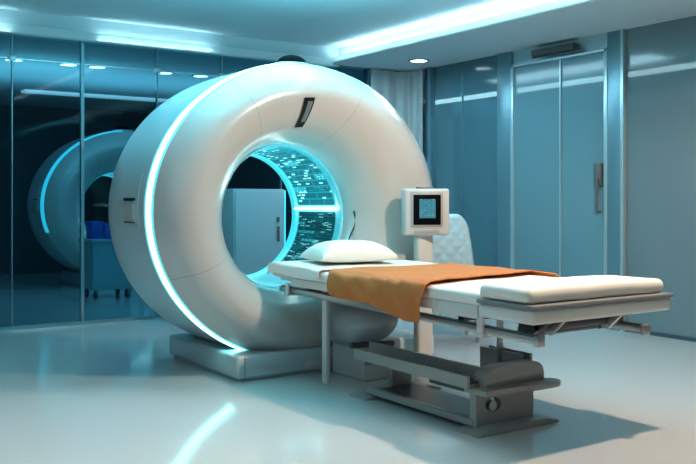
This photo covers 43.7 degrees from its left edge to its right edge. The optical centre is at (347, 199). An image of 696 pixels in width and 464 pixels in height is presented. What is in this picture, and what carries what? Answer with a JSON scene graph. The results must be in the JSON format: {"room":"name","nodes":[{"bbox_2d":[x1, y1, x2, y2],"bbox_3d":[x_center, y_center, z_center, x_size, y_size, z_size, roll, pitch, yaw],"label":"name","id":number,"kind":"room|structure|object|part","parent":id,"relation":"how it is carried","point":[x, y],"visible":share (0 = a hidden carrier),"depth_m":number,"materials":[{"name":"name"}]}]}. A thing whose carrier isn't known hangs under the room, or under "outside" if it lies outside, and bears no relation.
{"room":"radiology room","nodes":[
{"label":"radiology room","id":0,"kind":"room"},
{"bbox_2d":[0,104,149,274],"bbox_3d":[-6.720,-0.160,11.751,10.000,2.520,0.200,0,0,-34],"label":"wall","id":1,"kind":"structure","parent":0,"point":[38,132],"depth_m":12.98,"materials":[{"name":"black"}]},
{"bbox_2d":[0,9,338,67],"bbox_3d":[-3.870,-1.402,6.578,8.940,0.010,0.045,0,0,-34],"label":"trim","id":2,"kind":"structure","parent":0,"point":[7,32],"depth_m":7.91,"materials":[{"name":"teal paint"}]},
{"bbox_2d":[0,35,366,112],"bbox_3d":[-5.093,-1.452,9.339,10.000,0.095,5.620,0,0,-34],"label":"wall","id":3,"kind":"structure","parent":0,"point":[28,74],"depth_m":9.64,"materials":[{"name":"teal glass"}]},
{"bbox_2d":[3,58,24,61],"bbox_3d":[-3.336,-1.399,8.666,0.207,0.012,0.207,0,0,-34],"label":"recessed light","id":4,"kind":"object","parent":3,"relation":"in","point":[4,59],"visible":0.64,"depth_m":8.69,"materials":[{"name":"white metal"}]},
{"bbox_2d":[58,62,78,66],"bbox_3d":[-2.889,-1.399,8.968,0.207,0.012,0.207,0,0,-34],"label":"recessed light","id":5,"kind":"object","parent":3,"relation":"in","point":[60,64],"visible":0.83,"depth_m":8.95,"materials":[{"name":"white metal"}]},
{"bbox_2d":[21,89,167,101],"bbox_3d":[-3.218,-1.390,11.701,2.250,0.030,0.200,0,0,-34],"label":"recessed light","id":6,"kind":"object","parent":3,"relation":"in","point":[29,91],"visible":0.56,"depth_m":11.53,"materials":[{"name":"blue"}]},
{"bbox_2d":[87,65,106,68],"bbox_3d":[-2.640,-1.399,9.136,0.207,0.012,0.207,0,0,-34],"label":"recessed light","id":7,"kind":"object","parent":3,"relation":"in","point":[88,66],"visible":0.8,"depth_m":9.14,"materials":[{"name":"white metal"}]},
{"bbox_2d":[160,71,173,74],"bbox_3d":[-2.018,-1.399,9.555,0.207,0.012,0.207,0,0,-34],"label":"recessed light","id":8,"kind":"object","parent":3,"relation":"in","point":[162,73],"visible":0.5,"depth_m":9.58,"materials":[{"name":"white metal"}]},
{"bbox_2d":[191,74,209,77],"bbox_3d":[-1.662,-1.399,9.796,0.207,0.012,0.207,0,0,-34],"label":"recessed light","id":9,"kind":"object","parent":3,"relation":"in","point":[196,76],"visible":0.77,"depth_m":9.81,"materials":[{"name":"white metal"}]},
{"bbox_2d":[226,156,291,240],"bbox_3d":[-0.912,-0.300,12.279,0.180,2.800,5.820,0,0,-34],"label":"wall","id":10,"kind":"structure","parent":0,"point":[252,173],"depth_m":12.71,"materials":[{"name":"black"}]},
{"bbox_2d":[0,0,520,47],"bbox_3d":[-0.590,-1.650,1.822,9.060,0.100,11.680,0,0,-34],"label":"ceiling","id":11,"kind":"structure","parent":0,"point":[326,23],"depth_m":7.49,"materials":[{"name":"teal paint"}]},
{"bbox_2d":[334,0,586,61],"bbox_3d":[3.094,-1.469,4.252,0.006,0.054,11.590,0,0,-34],"label":"ceiling light","id":12,"kind":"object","parent":11,"relation":"attached to","point":[559,3],"depth_m":7.36,"materials":[{"name":"white plastic"}]},
{"bbox_2d":[333,0,610,63],"bbox_3d":[3.119,-1.436,4.299,0.100,0.012,11.640,0,0,-34],"label":"trim","id":13,"kind":"structure","parent":11,"relation":"attached to","point":[588,2],"depth_m":7.25,"materials":[{"name":"grey paint"}]},
{"bbox_2d":[0,272,695,463],"bbox_3d":[-0.197,1.140,5.657,14.000,0.080,17.600,0,0,-34],"label":"floor","id":14,"kind":"structure","parent":0,"point":[110,392],"depth_m":4.71,"materials":[{"name":"tile"}]},
{"bbox_2d":[27,125,134,286],"bbox_3d":[-3.032,0.063,11.474,2.187,2.074,1.084,0,0,-34],"label":"scanner","id":15,"kind":"object","parent":14,"relation":"on","point":[53,203],"visible":0.41,"depth_m":10.74,"materials":[{"name":"grey paint"}]},
{"bbox_3d":[-3.891,0.000,10.861,0.057,0.320,0.280,0,0,-34],"label":"control panel","id":16,"kind":"part","parent":15,"relation":"part of","materials":[{"name":"grey paint"}]},
{"bbox_3d":[-3.305,0.718,10.912,0.944,0.641,0.100,0,0,-34],"label":"edge trim","id":17,"kind":"part","parent":15,"relation":"part of","materials":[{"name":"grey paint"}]},
{"bbox_2d":[40,130,122,232],"bbox_3d":[-3.332,-0.248,10.894,1.010,1.300,0.100,0,0,-34],"label":"light","id":18,"kind":"object","parent":15,"relation":"on","point":[46,185],"depth_m":10.70,"materials":[{"name":"teal plastic"}]},
{"bbox_2d":[78,238,130,298],"bbox_3d":[-2.684,0.767,9.890,0.630,0.665,0.480,0,0,-34],"label":"cart","id":19,"kind":"object","parent":14,"relation":"on","point":[103,270],"visible":0.69,"depth_m":9.66,"materials":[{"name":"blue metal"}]},
{"bbox_2d":[86,221,103,238],"bbox_3d":[-2.839,0.338,9.725,0.138,0.195,0.208,0,0,-34],"label":"storage box","id":20,"kind":"object","parent":19,"relation":"on","point":[94,229],"visible":1,"depth_m":9.65,"materials":[{"name":"blue plastic"}]},
{"bbox_3d":[-2.839,0.262,9.725,0.138,0.043,0.208,0,0,-34],"label":"lid","id":21,"kind":"part","parent":20,"relation":"part of","materials":[{"name":"blue plastic"}]},
{"bbox_2d":[103,224,110,238],"bbox_3d":[-2.714,0.352,9.809,0.138,0.165,0.208,0,0,-34],"label":"storage box","id":22,"kind":"object","parent":19,"relation":"on","point":[106,230],"visible":0.3,"depth_m":9.71,"materials":[{"name":"blue plastic"}]},
{"bbox_2d":[222,189,285,274],"bbox_3d":[-0.914,0.500,8.017,0.530,1.200,0.485,0,0,-34],"label":"cabinet","id":23,"kind":"object","parent":14,"relation":"on","point":[253,220],"visible":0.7,"depth_m":7.81,"materials":[{"name":"blue metal"}]},
{"bbox_3d":[-0.633,0.268,7.926,0.025,0.225,0.021,0,0,-34],"label":"handle","id":24,"kind":"part","parent":23,"relation":"part of","materials":[{"name":"grey plastic"}]},
{"bbox_2d":[284,190,285,245],"bbox_3d":[-0.581,0.475,7.988,0.009,1.130,0.015,0,0,-34],"label":"light","id":25,"kind":"object","parent":23,"relation":"attached to","point":[284,190],"depth_m":7.99,"materials":[{"name":"teal"}]},
{"bbox_2d":[108,55,433,381],"bbox_3d":[-0.465,0.063,5.968,2.187,2.074,1.084,0,0,-34],"label":"scanner","id":26,"kind":"object","parent":14,"relation":"on","point":[344,157],"visible":0.9,"depth_m":5.45,"materials":[{"name":"grey paint"}]},
{"bbox_3d":[-1.323,0.000,5.356,0.057,0.320,0.280,0,0,-34],"label":"control panel","id":27,"kind":"part","parent":26,"relation":"part of","materials":[{"name":"grey paint"}]},
{"bbox_2d":[144,63,297,349],"bbox_3d":[-0.765,0.069,5.389,1.010,1.935,0.100,0,0,-34],"label":"light","id":28,"kind":"object","parent":26,"relation":"attached to","point":[157,164],"depth_m":5.21,"materials":[{"name":"teal"}]},
{"bbox_3d":[-0.622,1.010,5.237,0.006,0.120,0.005,0,0,-34],"label":"panel","id":29,"kind":"part","parent":26,"relation":"part of","materials":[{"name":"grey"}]},
{"bbox_3d":[-0.471,-0.157,6.111,0.598,0.394,0.460,0,0,-34],"label":"display panel","id":30,"kind":"part","parent":26,"relation":"part of","materials":[{"name":"teal"}]},
{"bbox_3d":[-0.262,-0.560,5.499,0.036,0.127,0.084,0,0,-44],"label":"indicator glass","id":31,"kind":"part","parent":26,"relation":"part of","materials":[{"name":"grey glass"}]},
{"bbox_3d":[-0.324,0.303,6.211,0.255,0.434,0.460,0,0,-34],"label":"display panel","id":32,"kind":"part","parent":26,"relation":"part of","materials":[{"name":"teal"}]},
{"bbox_2d":[295,207,337,209],"bbox_3d":[-0.233,0.063,6.260,0.050,0.016,0.520,0,0,-34],"label":"light","id":33,"kind":"object","parent":26,"relation":"on","point":[296,208],"depth_m":6.23,"materials":[{"name":"white"}]},
{"bbox_3d":[-0.117,1.042,5.574,0.360,0.055,0.010,0,0,-34],"label":"access panel","id":34,"kind":"part","parent":26,"relation":"part of","materials":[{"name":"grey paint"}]},
{"bbox_3d":[0.127,0.070,5.990,1.182,1.941,0.100,0,0,-34],"label":"edge trim","id":35,"kind":"part","parent":26,"relation":"part of","materials":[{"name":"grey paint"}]},
{"bbox_2d":[425,68,426,161],"bbox_3d":[0.873,-0.165,9.426,0.050,2.530,0.068,0,0,-34],"label":"trim","id":36,"kind":"structure","parent":14,"relation":"on","point":[425,68],"depth_m":9.41,"materials":[{"name":"blue"}]},
{"bbox_2d":[402,187,450,359],"bbox_3d":[0.523,0.506,5.805,0.316,1.188,0.220,0,0,-34],"label":"monitor","id":37,"kind":"object","parent":14,"relation":"on","point":[425,210],"visible":0.8,"depth_m":5.78,"materials":[{"name":"grey plastic"}]},
{"bbox_3d":[0.506,0.635,5.848,0.130,0.870,0.070,0,0,-34],"label":"post","id":38,"kind":"part","parent":37,"relation":"part of","materials":[{"name":"white metal"}]},
{"bbox_3d":[0.518,0.080,5.813,0.310,0.310,0.100,0,0,-12],"label":"casing","id":39,"kind":"part","parent":37,"relation":"part of","materials":[{"name":"grey plastic"}]},
{"bbox_2d":[427,67,433,187],"bbox_3d":[0.899,-0.165,9.370,0.070,2.530,0.050,0,0,-34],"label":"trim","id":40,"kind":"structure","parent":14,"relation":"on","point":[430,70],"depth_m":9.35,"materials":[{"name":"teal metal"}]},
{"bbox_2d":[433,214,478,341],"bbox_3d":[0.790,0.608,6.918,0.537,0.986,0.580,0,0,-6],"label":"chair","id":41,"kind":"object","parent":14,"relation":"on","point":[454,247],"visible":0.33,"depth_m":7.07,"materials":[{"name":"white leather"}]},
{"bbox_3d":[0.769,0.398,7.116,0.537,0.565,0.183,0,0,-6],"label":"backrest","id":42,"kind":"part","parent":41,"relation":"part of","materials":[{"name":"grey plastic"}]},
{"bbox_2d":[434,55,496,266],"bbox_3d":[1.214,-0.165,8.948,0.020,2.530,1.000,0,0,-34],"label":"wall panel","id":43,"kind":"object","parent":14,"relation":"on","point":[465,92],"depth_m":8.87,"materials":[{"name":"teal glass"}]},
{"bbox_2d":[272,270,673,437],"bbox_3d":[0.523,0.733,4.806,0.942,0.734,2.297,0,0,-34],"label":"table","id":44,"kind":"object","parent":14,"relation":"on","point":[363,349],"visible":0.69,"depth_m":4.20,"materials":[{"name":"grey metal"}]},
{"bbox_3d":[-0.130,0.802,5.111,0.026,0.555,0.050,0,0,-34],"label":"support leg","id":45,"kind":"part","parent":44,"relation":"part of","materials":[{"name":"grey paint"}]},
{"bbox_2d":[267,260,436,280],"bbox_3d":[0.039,0.431,5.505,0.926,0.087,0.605,0,0,-34],"label":"sheet","id":46,"kind":"object","parent":44,"relation":"on","point":[301,269],"visible":0.72,"depth_m":5.33,"materials":[{"name":"beige fabric"}]},
{"bbox_2d":[300,240,397,262],"bbox_3d":[0.004,0.319,5.467,0.530,0.137,0.370,0,0,-26],"label":"pillow","id":47,"kind":"object","parent":46,"relation":"on","point":[335,251],"visible":1,"depth_m":5.34,"materials":[{"name":"white fabric"}]},
{"bbox_3d":[0.036,0.502,4.753,0.024,0.048,1.360,0,0,-34],"label":"panel","id":48,"kind":"part","parent":44,"relation":"part of","materials":[{"name":"grey paint"}]},
{"bbox_3d":[0.275,1.084,4.962,0.535,0.032,0.160,0,0,-34],"label":"foot plate","id":49,"kind":"part","parent":44,"relation":"part of","materials":[{"name":"grey paint"}]},
{"bbox_3d":[0.295,0.990,4.981,0.140,0.180,0.050,0,0,-34],"label":"post","id":50,"kind":"part","parent":44,"relation":"part of","materials":[{"name":"grey metal"}]},
{"bbox_3d":[0.197,0.581,4.568,0.047,0.078,2.207,0,0,-34],"label":"rail","id":51,"kind":"part","parent":44,"relation":"part of","materials":[{"name":"silver metal"}]},
{"bbox_3d":[0.438,0.441,4.921,0.893,0.084,1.990,0,0,-34],"label":"mattress","id":52,"kind":"part","parent":44,"relation":"part of","materials":[{"name":"beige fabric"}]},
{"bbox_2d":[380,383,469,415],"bbox_3d":[0.494,1.064,4.579,0.300,0.012,0.840,0,0,-34],"label":"shelf","id":53,"kind":"object","parent":44,"relation":"attached to","point":[456,404],"depth_m":4.65,"materials":[{"name":"grey metal"}]},
{"bbox_2d":[327,263,559,322],"bbox_3d":[0.499,0.490,4.793,0.980,0.208,0.885,0,0,-34],"label":"blanket","id":54,"kind":"object","parent":44,"relation":"on","point":[397,291],"visible":0.94,"depth_m":4.58,"materials":[{"name":"orange fabric"}]},
{"bbox_3d":[0.506,0.507,4.054,0.037,0.074,0.315,0,0,-34],"label":"panel","id":55,"kind":"part","parent":44,"relation":"part of","materials":[{"name":"grey paint"}]},
{"bbox_3d":[0.786,0.713,4.486,0.051,0.395,0.052,0,0,-34],"label":"lift post","id":56,"kind":"part","parent":44,"relation":"part of","materials":[{"name":"silver metal"}]},
{"bbox_3d":[0.750,1.000,4.218,0.380,0.160,0.045,0,0,-34],"label":"plate","id":57,"kind":"part","parent":44,"relation":"part of","materials":[{"name":"grey paint"}]},
{"bbox_3d":[0.778,1.084,4.216,0.535,0.032,0.160,0,0,-34],"label":"foot plate","id":58,"kind":"part","parent":44,"relation":"part of","materials":[{"name":"grey paint"}]},
{"bbox_3d":[0.818,0.907,4.233,0.510,0.029,0.175,0,0,-34],"label":"plate","id":59,"kind":"part","parent":44,"relation":"part of","materials":[{"name":"grey paint"}]},
{"bbox_2d":[480,275,662,303],"bbox_3d":[1.049,0.406,4.016,0.920,0.080,0.315,0,0,-34],"label":"cushion","id":60,"kind":"object","parent":44,"relation":"on","point":[560,290],"depth_m":3.85,"materials":[{"name":"beige fabric"}]},
{"bbox_2d":[479,298,669,324],"bbox_3d":[1.060,0.492,4.008,0.930,0.065,0.340,0,0,-34],"label":"frame","id":61,"kind":"object","parent":44,"relation":"on","point":[558,312],"depth_m":3.79,"materials":[{"name":"grey paint"}]},
{"bbox_3d":[0.753,0.582,4.924,0.047,0.078,2.237,0,0,-34],"label":"rail","id":62,"kind":"part","parent":44,"relation":"part of","materials":[{"name":"silver metal"}]},
{"bbox_2d":[363,68,400,87],"bbox_3d":[0.424,-0.165,9.610,0.550,2.530,0.100,0,0,-34],"label":"wall","id":63,"kind":"structure","parent":0,"point":[364,70],"depth_m":9.46,"materials":[{"name":"teal glass"}]},
{"bbox_2d":[11,34,12,326],"bbox_3d":[-2.849,-0.152,7.353,0.009,2.505,0.042,0,0,-34],"label":"trim","id":64,"kind":"structure","parent":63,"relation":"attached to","point":[11,34],"depth_m":7.34,"materials":[{"name":"teal metal"}]},
{"bbox_2d":[0,314,162,330],"bbox_3d":[-3.678,1.085,6.795,9.500,0.030,0.050,0,0,-34],"label":"trim","id":65,"kind":"structure","parent":63,"relation":"attached to","point":[69,323],"depth_m":7.64,"materials":[{"name":"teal metal"}]},
{"bbox_2d":[80,41,83,320],"bbox_3d":[-2.356,-0.152,7.686,0.028,2.505,0.042,0,0,-34],"label":"trim","id":66,"kind":"structure","parent":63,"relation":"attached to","point":[81,42],"depth_m":7.67,"materials":[{"name":"teal metal"}]},
{"bbox_2d":[0,57,218,76],"bbox_3d":[-3.672,-1.200,6.786,9.500,0.008,0.006,0,0,-34],"label":"trim","id":67,"kind":"structure","parent":63,"relation":"attached to","point":[0,57],"depth_m":7.81,"materials":[{"name":"silver metal"}]},
{"bbox_2d":[155,49,157,314],"bbox_3d":[-1.779,-0.152,8.074,0.009,2.505,0.042,0,0,-34],"label":"trim","id":68,"kind":"structure","parent":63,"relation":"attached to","point":[156,50],"depth_m":8.07,"materials":[{"name":"teal metal"}]},
{"bbox_2d":[221,55,222,73],"bbox_3d":[-1.232,-0.152,8.444,0.009,2.505,0.042,0,0,-34],"label":"trim","id":69,"kind":"structure","parent":63,"relation":"attached to","point":[221,55],"depth_m":8.43,"materials":[{"name":"teal metal"}]},
{"bbox_2d":[279,176,281,188],"bbox_3d":[-0.685,-0.152,8.813,0.009,2.505,0.042,0,0,-34],"label":"trim","id":70,"kind":"structure","parent":63,"relation":"attached to","point":[280,179],"depth_m":8.80,"materials":[{"name":"teal metal"}]},
{"bbox_2d":[367,70,369,86],"bbox_3d":[0.219,-0.152,9.422,0.009,2.505,0.042,0,0,-34],"label":"trim","id":71,"kind":"structure","parent":63,"relation":"attached to","point":[368,71],"depth_m":9.41,"materials":[{"name":"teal metal"}]},
{"bbox_2d":[371,69,422,151],"bbox_3d":[0.514,-0.170,9.460,0.576,2.480,0.212,0,0,-7],"label":"curtain","id":72,"kind":"object","parent":63,"relation":"hanging from","point":[403,91],"visible":0.22,"depth_m":9.49,"materials":[{"name":"white fabric"}]},
{"bbox_3d":[-2.603,-0.167,7.520,0.583,2.475,0.012,0,0,-34],"label":"window","id":73,"kind":"structure","parent":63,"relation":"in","visible":0},
{"bbox_2d":[8,55,15,60],"bbox_3d":[-2.837,-1.200,7.335,0.060,0.050,0.018,0,0,-34],"label":"fitting","id":74,"kind":"object","parent":73,"relation":"attached to","point":[10,57],"visible":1,"depth_m":7.33,"materials":[{"name":"silver metal"}]},
{"bbox_2d":[154,68,160,73],"bbox_3d":[-1.767,-1.200,8.056,0.060,0.050,0.018,0,0,-34],"label":"fitting","id":75,"kind":"object","parent":73,"relation":"attached to","point":[156,70],"visible":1,"depth_m":8.05,"materials":[{"name":"silver metal"}]},
{"bbox_2d":[418,69,424,121],"bbox_3d":[4.031,-1.470,8.509,3.800,0.100,17.600,0,0,-34],"label":"wall","id":76,"kind":"structure","parent":0,"point":[423,69],"depth_m":11.80,"materials":[{"name":"teal"}]},
{"bbox_2d":[423,122,424,156],"bbox_3d":[5.689,-0.300,9.627,0.200,2.800,17.600,0,0,-34],"label":"wall","id":77,"kind":"structure","parent":0,"point":[423,122],"depth_m":15.81,"materials":[{"name":"teal"}]},
{"bbox_2d":[513,33,606,63],"bbox_3d":[1.921,-1.365,7.900,0.020,0.130,1.150,0,0,-34],"label":"wall header","id":78,"kind":"structure","parent":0,"point":[595,42],"depth_m":7.76,"materials":[{"name":"silver metal"}]},
{"bbox_2d":[497,52,512,268],"bbox_3d":[1.534,-0.165,8.447,0.050,2.530,0.190,0,0,-34],"label":"trim","id":79,"kind":"structure","parent":78,"relation":"attached to","point":[504,60],"depth_m":8.44,"materials":[{"name":"teal metal"}]},
{"bbox_2d":[339,0,695,71],"bbox_3d":[3.547,-1.565,4.612,0.960,0.270,11.680,0,0,-34],"label":"ceiling","id":80,"kind":"structure","parent":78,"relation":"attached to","point":[613,15],"depth_m":7.50,"materials":[{"name":"grey paint"}]},
{"bbox_2d":[409,58,428,62],"bbox_3d":[0.723,-1.424,8.871,0.207,0.012,0.207,0,0,-34],"label":"recessed light","id":81,"kind":"object","parent":80,"relation":"in","point":[417,60],"visible":1,"depth_m":8.84,"materials":[{"name":"white metal"}]},
{"bbox_2d":[531,43,580,58],"bbox_3d":[1.894,-1.347,7.833,0.100,0.075,0.570,0,0,-34],"label":"door closer","id":82,"kind":"object","parent":78,"relation":"in","point":[570,47],"depth_m":7.80,"materials":[{"name":"grey plastic"}]},
{"bbox_3d":[1.869,-1.317,7.816,0.020,0.015,0.570,0,0,-34],"label":"track arm","id":83,"kind":"part","parent":82,"relation":"part of","materials":[{"name":"black plastic"}]},
{"bbox_2d":[510,48,606,328],"bbox_3d":[1.887,-0.100,7.877,0.101,2.400,1.150,0,0,-34],"label":"door","id":84,"kind":"structure","parent":78,"relation":"in","point":[558,105],"depth_m":7.85,"materials":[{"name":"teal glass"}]},
{"bbox_3d":[2.145,-0.100,7.469,0.071,0.440,0.075,0,0,-34],"label":"handle","id":85,"kind":"part","parent":84,"relation":"part of","materials":[{"name":"grey plastic"}]},
{"bbox_2d":[607,30,619,330],"bbox_3d":[2.270,-0.165,7.355,0.050,2.530,0.143,0,0,-34],"label":"trim","id":86,"kind":"structure","parent":78,"relation":"attached to","point":[613,37],"depth_m":7.35,"materials":[{"name":"teal metal"}]},
{"bbox_2d":[620,29,626,331],"bbox_3d":[2.314,-0.165,7.277,0.065,2.530,0.033,0,0,-34],"label":"trim","id":87,"kind":"structure","parent":78,"relation":"attached to","point":[623,32],"depth_m":7.26,"materials":[{"name":"silver metal"}]},
{"bbox_2d":[627,16,695,337],"bbox_3d":[4.781,-0.165,3.659,0.020,2.530,8.720,0,0,-34],"label":"wall panel","id":88,"kind":"object","parent":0,"point":[661,57],"visible":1,"depth_m":6.97,"materials":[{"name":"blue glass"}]},
{"bbox_2d":[626,330,695,341],"bbox_3d":[4.768,1.085,3.650,0.012,0.030,8.720,0,0,-34],"label":"baseboard","id":89,"kind":"structure","parent":88,"relation":"attached to","point":[685,338],"depth_m":6.91,"materials":[{"name":"blue"}]}
]}

